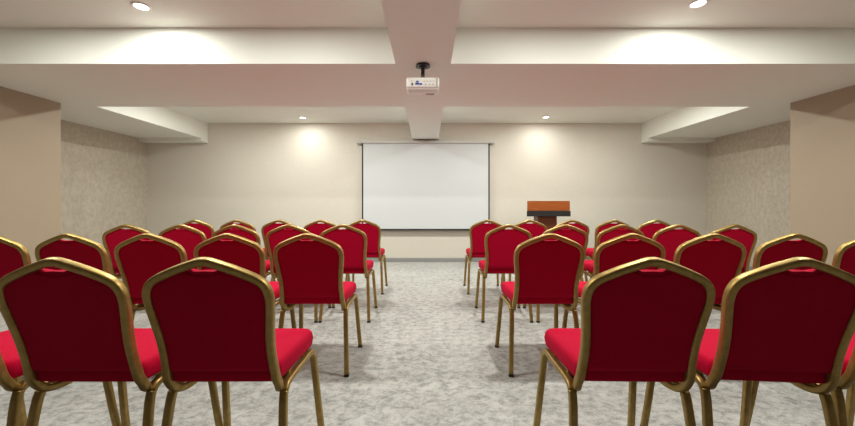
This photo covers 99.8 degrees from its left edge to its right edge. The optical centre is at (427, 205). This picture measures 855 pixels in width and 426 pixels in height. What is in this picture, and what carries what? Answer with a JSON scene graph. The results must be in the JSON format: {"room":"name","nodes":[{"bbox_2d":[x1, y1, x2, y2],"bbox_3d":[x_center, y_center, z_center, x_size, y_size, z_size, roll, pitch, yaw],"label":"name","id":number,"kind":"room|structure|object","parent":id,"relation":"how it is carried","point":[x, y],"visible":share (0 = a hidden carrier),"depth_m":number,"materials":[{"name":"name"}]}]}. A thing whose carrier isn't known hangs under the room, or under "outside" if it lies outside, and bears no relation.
{"room":"event hall","nodes":[
{"label":"event hall","id":0,"kind":"room"},
{"bbox_2d":[0,86,60,262],"bbox_3d":[-5.128,-0.303,0.000,1.085,2.806,9.000,0,0,0],"label":"wall pier","id":1,"kind":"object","parent":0,"point":[30,125],"visible":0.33,"depth_m":4.16,"materials":[{"name":"beige paint"}]},
{"bbox_2d":[61,120,146,246],"bbox_3d":[-5.570,-0.303,5.765,0.200,2.806,2.530,0,0,0],"label":"wall","id":2,"kind":"structure","parent":0,"point":[104,172],"depth_m":6.00,"materials":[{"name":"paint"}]},
{"bbox_2d":[61,107,207,139],"bbox_3d":[-4.880,-1.444,5.850,1.180,0.325,2.360,0,0,0],"label":"trim","id":3,"kind":"structure","parent":2,"relation":"attached to","point":[139,122],"depth_m":5.76,"materials":[{"name":"white paint"}]},
{"bbox_2d":[0,28,854,106],"bbox_3d":[-0.010,-1.444,3.962,10.920,0.325,1.416,0,0,0],"label":"ceiling beam","id":4,"kind":"structure","parent":2,"relation":"attached to","point":[70,67],"depth_m":3.37,"materials":[{"name":"white paint"}]},
{"bbox_2d":[406,62,438,94],"bbox_3d":[-0.042,-1.160,3.319,0.296,0.242,0.232,0,0,0],"label":"projector","id":5,"kind":"object","parent":4,"relation":"hanging from","point":[422,85],"visible":1,"depth_m":3.22,"materials":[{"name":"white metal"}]},
{"bbox_2d":[147,123,706,257],"bbox_3d":[-0.010,-0.303,7.105,11.320,2.806,0.150,0,0,0],"label":"wall","id":6,"kind":"structure","parent":0,"point":[256,174],"depth_m":7.03,"materials":[{"name":"beige paint"}]},
{"bbox_2d":[139,138,207,142],"bbox_3d":[-4.878,-1.250,6.925,1.184,0.062,0.210,0,0,0],"label":"trim","id":7,"kind":"structure","parent":6,"relation":"attached to","point":[146,140],"depth_m":6.82,"materials":[{"name":"white paint"}]},
{"bbox_2d":[405,107,443,139],"bbox_3d":[-0.040,-1.444,5.850,0.500,0.325,2.360,0,0,0],"label":"trim","id":8,"kind":"structure","parent":6,"relation":"attached to","point":[424,122],"depth_m":5.49,"materials":[{"name":"white paint"}]},
{"bbox_2d":[357,141,494,230],"bbox_3d":[-0.037,-0.383,6.960,2.653,1.729,0.110,0,0,0],"label":"projection screen","id":9,"kind":"object","parent":6,"relation":"attached to","point":[407,185],"visible":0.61,"depth_m":6.94,"materials":[{"name":"white fabric"}]},
{"bbox_2d":[366,258,588,261],"bbox_3d":[-0.010,1.061,7.023,10.920,0.078,0.014,0,0,0],"label":"baseboard","id":10,"kind":"structure","parent":6,"relation":"attached to","point":[372,259],"depth_m":7.02,"materials":[{"name":"grey"}]},
{"bbox_2d":[641,138,714,142],"bbox_3d":[4.813,-1.250,6.925,1.274,0.062,0.210,0,0,0],"label":"trim","id":11,"kind":"structure","parent":6,"relation":"attached to","point":[647,140],"depth_m":6.82,"materials":[{"name":"white paint"}]},
{"bbox_2d":[0,262,854,425],"bbox_3d":[-0.010,1.150,1.265,11.320,0.100,11.930,0,0,0],"label":"floor","id":12,"kind":"structure","parent":0,"point":[426,357],"depth_m":2.19,"materials":[{"name":"grey carpet"}]},
{"bbox_2d":[0,236,30,278],"bbox_3d":[-2.740,0.637,2.515,0.489,0.931,0.592,0,0,0],"label":"banquet chair","id":13,"kind":"object","parent":12,"relation":"on","point":[14,256],"visible":0.16,"depth_m":2.26,"materials":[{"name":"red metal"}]},
{"bbox_2d":[0,330,121,425],"bbox_3d":[-1.741,0.637,1.475,0.489,0.931,0.592,0,0,0],"label":"banquet chair","id":14,"kind":"object","parent":12,"relation":"on","point":[11,371],"visible":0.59,"depth_m":1.35,"materials":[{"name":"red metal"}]},
{"bbox_2d":[35,233,122,281],"bbox_3d":[-2.241,0.637,2.515,0.489,0.931,0.592,0,0,0],"label":"banquet chair","id":15,"kind":"object","parent":12,"relation":"on","point":[79,249],"visible":0.27,"depth_m":2.25,"materials":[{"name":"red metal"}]},
{"bbox_2d":[0,257,222,425],"bbox_3d":[-1.242,0.637,1.475,0.489,0.931,0.592,0,0,0],"label":"banquet chair","id":16,"kind":"object","parent":12,"relation":"on","point":[75,323],"visible":0.91,"depth_m":1.26,"materials":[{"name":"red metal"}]},
{"bbox_2d":[102,224,151,278],"bbox_3d":[-2.796,0.637,3.584,0.489,0.931,0.592,0,0,-5],"label":"banquet chair","id":17,"kind":"object","parent":12,"relation":"on","point":[111,238],"visible":0.28,"depth_m":3.32,"materials":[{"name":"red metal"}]},
{"bbox_2d":[114,233,186,321],"bbox_3d":[-1.746,0.637,2.515,0.489,0.931,0.592,0,0,0],"label":"banquet chair","id":18,"kind":"object","parent":12,"relation":"on","point":[137,260],"visible":0.5,"depth_m":2.27,"materials":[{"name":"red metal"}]},
{"bbox_2d":[158,224,206,268],"bbox_3d":[-2.272,0.637,3.585,0.489,0.931,0.592,0,0,0],"label":"banquet chair","id":19,"kind":"object","parent":12,"relation":"on","point":[189,237],"visible":0.22,"depth_m":3.32,"materials":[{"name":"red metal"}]},
{"bbox_2d":[178,220,214,238],"bbox_3d":[-2.834,0.637,4.655,0.489,0.931,0.592,0,0,0],"label":"banquet chair","id":20,"kind":"object","parent":12,"relation":"on","point":[207,229],"visible":0.2,"depth_m":4.39,"materials":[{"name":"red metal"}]},
{"bbox_2d":[142,257,324,425],"bbox_3d":[-0.746,0.637,1.475,0.489,0.931,0.592,0,0,0],"label":"banquet chair","id":21,"kind":"object","parent":12,"relation":"on","point":[218,324],"visible":1,"depth_m":1.26,"materials":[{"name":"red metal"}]},
{"bbox_2d":[212,224,270,276],"bbox_3d":[-1.776,0.637,3.585,0.489,0.931,0.592,0,0,0],"label":"banquet chair","id":22,"kind":"object","parent":12,"relation":"on","point":[242,231],"visible":0.19,"depth_m":3.31,"materials":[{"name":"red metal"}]},
{"bbox_2d":[194,233,295,327],"bbox_3d":[-1.247,0.637,2.515,0.489,0.931,0.592,0,0,0],"label":"banquet chair","id":23,"kind":"object","parent":12,"relation":"on","point":[239,251],"visible":0.35,"depth_m":2.26,"materials":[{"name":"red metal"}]},
{"bbox_2d":[220,220,275,280],"bbox_3d":[-2.322,0.637,4.655,0.489,0.931,0.592,0,0,0],"label":"banquet chair","id":24,"kind":"object","parent":12,"relation":"on","point":[242,223],"visible":0.2,"depth_m":4.38,"materials":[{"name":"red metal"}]},
{"bbox_2d":[261,220,292,280],"bbox_3d":[-1.812,0.637,4.655,0.489,0.931,0.592,0,0,0],"label":"banquet chair","id":25,"kind":"object","parent":12,"relation":"on","point":[266,228],"visible":0.32,"depth_m":4.39,"materials":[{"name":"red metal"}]},
{"bbox_2d":[266,224,331,322],"bbox_3d":[-1.278,0.637,3.585,0.489,0.931,0.592,0,0,0],"label":"banquet chair","id":26,"kind":"object","parent":12,"relation":"on","point":[277,235],"visible":0.41,"depth_m":3.33,"materials":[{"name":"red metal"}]},
{"bbox_2d":[273,233,361,376],"bbox_3d":[-0.750,0.637,2.515,0.489,0.931,0.592,0,0,0],"label":"banquet chair","id":27,"kind":"object","parent":12,"relation":"on","point":[308,271],"visible":0.97,"depth_m":2.30,"materials":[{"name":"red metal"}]},
{"bbox_2d":[303,220,349,280],"bbox_3d":[-1.300,0.637,4.655,0.489,0.931,0.592,0,0,0],"label":"banquet chair","id":28,"kind":"object","parent":12,"relation":"on","point":[316,228],"visible":0.19,"depth_m":4.39,"materials":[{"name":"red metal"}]},
{"bbox_2d":[318,224,377,322],"bbox_3d":[-0.781,0.637,3.585,0.489,0.931,0.592,0,0,0],"label":"banquet chair","id":29,"kind":"object","parent":12,"relation":"on","point":[353,241],"visible":0.62,"depth_m":3.37,"materials":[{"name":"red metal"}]},
{"bbox_2d":[345,220,387,293],"bbox_3d":[-0.789,0.637,4.655,0.489,0.931,0.592,0,0,0],"label":"banquet chair","id":30,"kind":"object","parent":12,"relation":"on","point":[372,231],"visible":0.62,"depth_m":4.44,"materials":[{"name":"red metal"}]},
{"bbox_2d":[463,220,504,293],"bbox_3d":[0.734,0.637,4.655,0.489,0.931,0.592,0,0,0],"label":"banquet chair","id":31,"kind":"object","parent":12,"relation":"on","point":[477,232],"visible":0.48,"depth_m":4.44,"materials":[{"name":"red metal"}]},
{"bbox_2d":[475,224,533,322],"bbox_3d":[0.751,0.637,3.585,0.489,0.931,0.592,0,0,0],"label":"banquet chair","id":32,"kind":"object","parent":12,"relation":"on","point":[501,243],"visible":0.7,"depth_m":3.37,"materials":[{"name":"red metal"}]},
{"bbox_2d":[500,220,546,285],"bbox_3d":[1.246,0.637,4.655,0.489,0.931,0.592,0,0,0],"label":"banquet chair","id":33,"kind":"object","parent":12,"relation":"on","point":[535,228],"visible":0.27,"depth_m":4.39,"materials":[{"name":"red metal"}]},
{"bbox_2d":[495,233,584,376],"bbox_3d":[0.767,0.637,2.515,0.489,0.931,0.592,0,0,0],"label":"banquet chair","id":34,"kind":"object","parent":12,"relation":"on","point":[546,271],"visible":0.98,"depth_m":2.30,"materials":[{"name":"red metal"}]},
{"bbox_2d":[527,201,570,229],"bbox_3d":[2.069,0.511,6.344,0.747,1.179,0.412,0,0,0],"label":"lectern","id":35,"kind":"object","parent":12,"relation":"on","point":[546,213],"visible":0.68,"depth_m":6.15,"materials":[{"name":"brown wood"}]},
{"bbox_2d":[523,224,588,322],"bbox_3d":[1.269,0.637,3.585,0.489,0.931,0.592,0,0,0],"label":"banquet chair","id":36,"kind":"object","parent":12,"relation":"on","point":[575,234],"visible":0.31,"depth_m":3.32,"materials":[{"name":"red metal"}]},
{"bbox_2d":[555,220,589,280],"bbox_3d":[1.759,0.637,4.655,0.489,0.931,0.592,0,0,0],"label":"banquet chair","id":37,"kind":"object","parent":12,"relation":"on","point":[582,226],"visible":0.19,"depth_m":4.38,"materials":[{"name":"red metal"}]},
{"bbox_2d":[586,220,628,259],"bbox_3d":[2.274,0.637,4.655,0.489,0.931,0.592,0,0,0],"label":"banquet chair","id":38,"kind":"object","parent":12,"relation":"on","point":[590,252],"visible":0.23,"depth_m":4.39,"materials":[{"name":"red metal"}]},
{"bbox_2d":[562,233,665,327],"bbox_3d":[1.273,0.637,2.515,0.489,0.931,0.592,0,0,0],"label":"banquet chair","id":39,"kind":"object","parent":12,"relation":"on","point":[617,251],"visible":0.3,"depth_m":2.25,"materials":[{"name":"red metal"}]},
{"bbox_2d":[584,224,643,278],"bbox_3d":[1.788,0.637,3.585,0.489,0.931,0.592,0,0,0],"label":"banquet chair","id":40,"kind":"object","parent":12,"relation":"on","point":[605,235],"visible":0.32,"depth_m":3.32,"materials":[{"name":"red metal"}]},
{"bbox_2d":[533,257,714,425],"bbox_3d":[0.755,0.637,1.475,0.489,0.931,0.592,0,0,1],"label":"banquet chair","id":41,"kind":"object","parent":12,"relation":"on","point":[638,325],"visible":1,"depth_m":1.26,"materials":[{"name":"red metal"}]},
{"bbox_2d":[637,220,671,238],"bbox_3d":[2.788,0.637,4.655,0.489,0.931,0.592,0,0,0],"label":"banquet chair","id":42,"kind":"object","parent":12,"relation":"on","point":[650,228],"visible":0.22,"depth_m":4.39,"materials":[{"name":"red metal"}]},
{"bbox_2d":[652,224,700,268],"bbox_3d":[2.309,0.637,3.585,0.489,0.931,0.592,0,0,0],"label":"banquet chair","id":43,"kind":"object","parent":12,"relation":"on","point":[670,238],"visible":0.27,"depth_m":3.33,"materials":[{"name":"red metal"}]},
{"bbox_2d":[673,233,746,310],"bbox_3d":[1.780,0.637,2.515,0.489,0.931,0.592,0,0,0],"label":"banquet chair","id":44,"kind":"object","parent":12,"relation":"on","point":[720,261],"visible":0.34,"depth_m":2.26,"materials":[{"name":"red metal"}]},
{"bbox_2d":[709,224,756,272],"bbox_3d":[2.829,0.637,3.585,0.489,0.931,0.592,0,0,0],"label":"banquet chair","id":45,"kind":"object","parent":12,"relation":"on","point":[745,236],"visible":0.3,"depth_m":3.32,"materials":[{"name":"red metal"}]},
{"bbox_2d":[640,257,854,425],"bbox_3d":[1.271,0.637,1.474,0.489,0.931,0.592,0,0,5],"label":"banquet chair","id":46,"kind":"object","parent":12,"relation":"on","point":[779,322],"visible":0.9,"depth_m":1.25,"materials":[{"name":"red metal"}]},
{"bbox_2d":[752,233,827,269],"bbox_3d":[2.289,0.637,2.515,0.489,0.931,0.592,0,0,0],"label":"banquet chair","id":47,"kind":"object","parent":12,"relation":"on","point":[781,248],"visible":0.17,"depth_m":2.25,"materials":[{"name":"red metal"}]},
{"bbox_2d":[749,332,854,425],"bbox_3d":[1.768,0.637,1.474,0.489,0.931,0.592,0,0,5],"label":"banquet chair","id":48,"kind":"object","parent":12,"relation":"on","point":[845,410],"visible":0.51,"depth_m":1.35,"materials":[{"name":"gold metal"}]},
{"bbox_2d":[832,239,854,274],"bbox_3d":[2.797,0.637,2.515,0.489,0.931,0.592,0,0,0],"label":"banquet chair","id":49,"kind":"object","parent":12,"relation":"on","point":[844,256],"visible":0.25,"depth_m":2.27,"materials":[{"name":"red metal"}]},
{"bbox_2d":[0,0,854,122],"bbox_3d":[-0.010,-1.666,1.265,11.320,0.120,11.830,0,0,0],"label":"ceiling","id":50,"kind":"structure","parent":0,"point":[13,13],"depth_m":3.09,"materials":[{"name":"white paint"}]},
{"bbox_2d":[130,1,151,10],"bbox_3d":[-2.306,-1.603,2.900,0.134,0.007,0.134,0,0,0],"label":"recessed light","id":51,"kind":"object","parent":50,"relation":"in","point":[138,5],"visible":1,"depth_m":2.90,"materials":[{"name":"white plastic"}]},
{"bbox_2d":[381,0,460,63],"bbox_3d":[-0.040,-1.444,-0.623,0.500,0.325,7.754,0,0,0],"label":"ceiling beam","id":52,"kind":"structure","parent":50,"relation":"attached to","point":[418,30],"depth_m":2.60,"materials":[{"name":"white paint"}]},
{"bbox_2d":[688,0,708,7],"bbox_3d":[2.150,-1.603,2.860,0.134,0.007,0.134,0,0,0],"label":"recessed light","id":53,"kind":"object","parent":50,"relation":"in","point":[697,3],"visible":1,"depth_m":2.85,"materials":[{"name":"white plastic"}]},
{"bbox_2d":[707,120,789,265],"bbox_3d":[5.550,-0.303,5.765,0.200,2.806,2.530,0,0,0],"label":"wall","id":54,"kind":"structure","parent":0,"point":[748,172],"depth_m":6.02,"materials":[{"name":"paint"}]},
{"bbox_2d":[642,107,789,139],"bbox_3d":[4.815,-1.444,5.850,1.270,0.325,2.360,0,0,0],"label":"trim","id":55,"kind":"structure","parent":54,"relation":"attached to","point":[685,122],"depth_m":5.76,"materials":[{"name":"white paint"}]},
{"bbox_2d":[790,85,854,264],"bbox_3d":[5.093,-0.303,0.000,1.115,2.806,9.000,0,0,0],"label":"wall pier","id":56,"kind":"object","parent":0,"point":[822,126],"visible":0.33,"depth_m":4.11,"materials":[{"name":"beige paint"}]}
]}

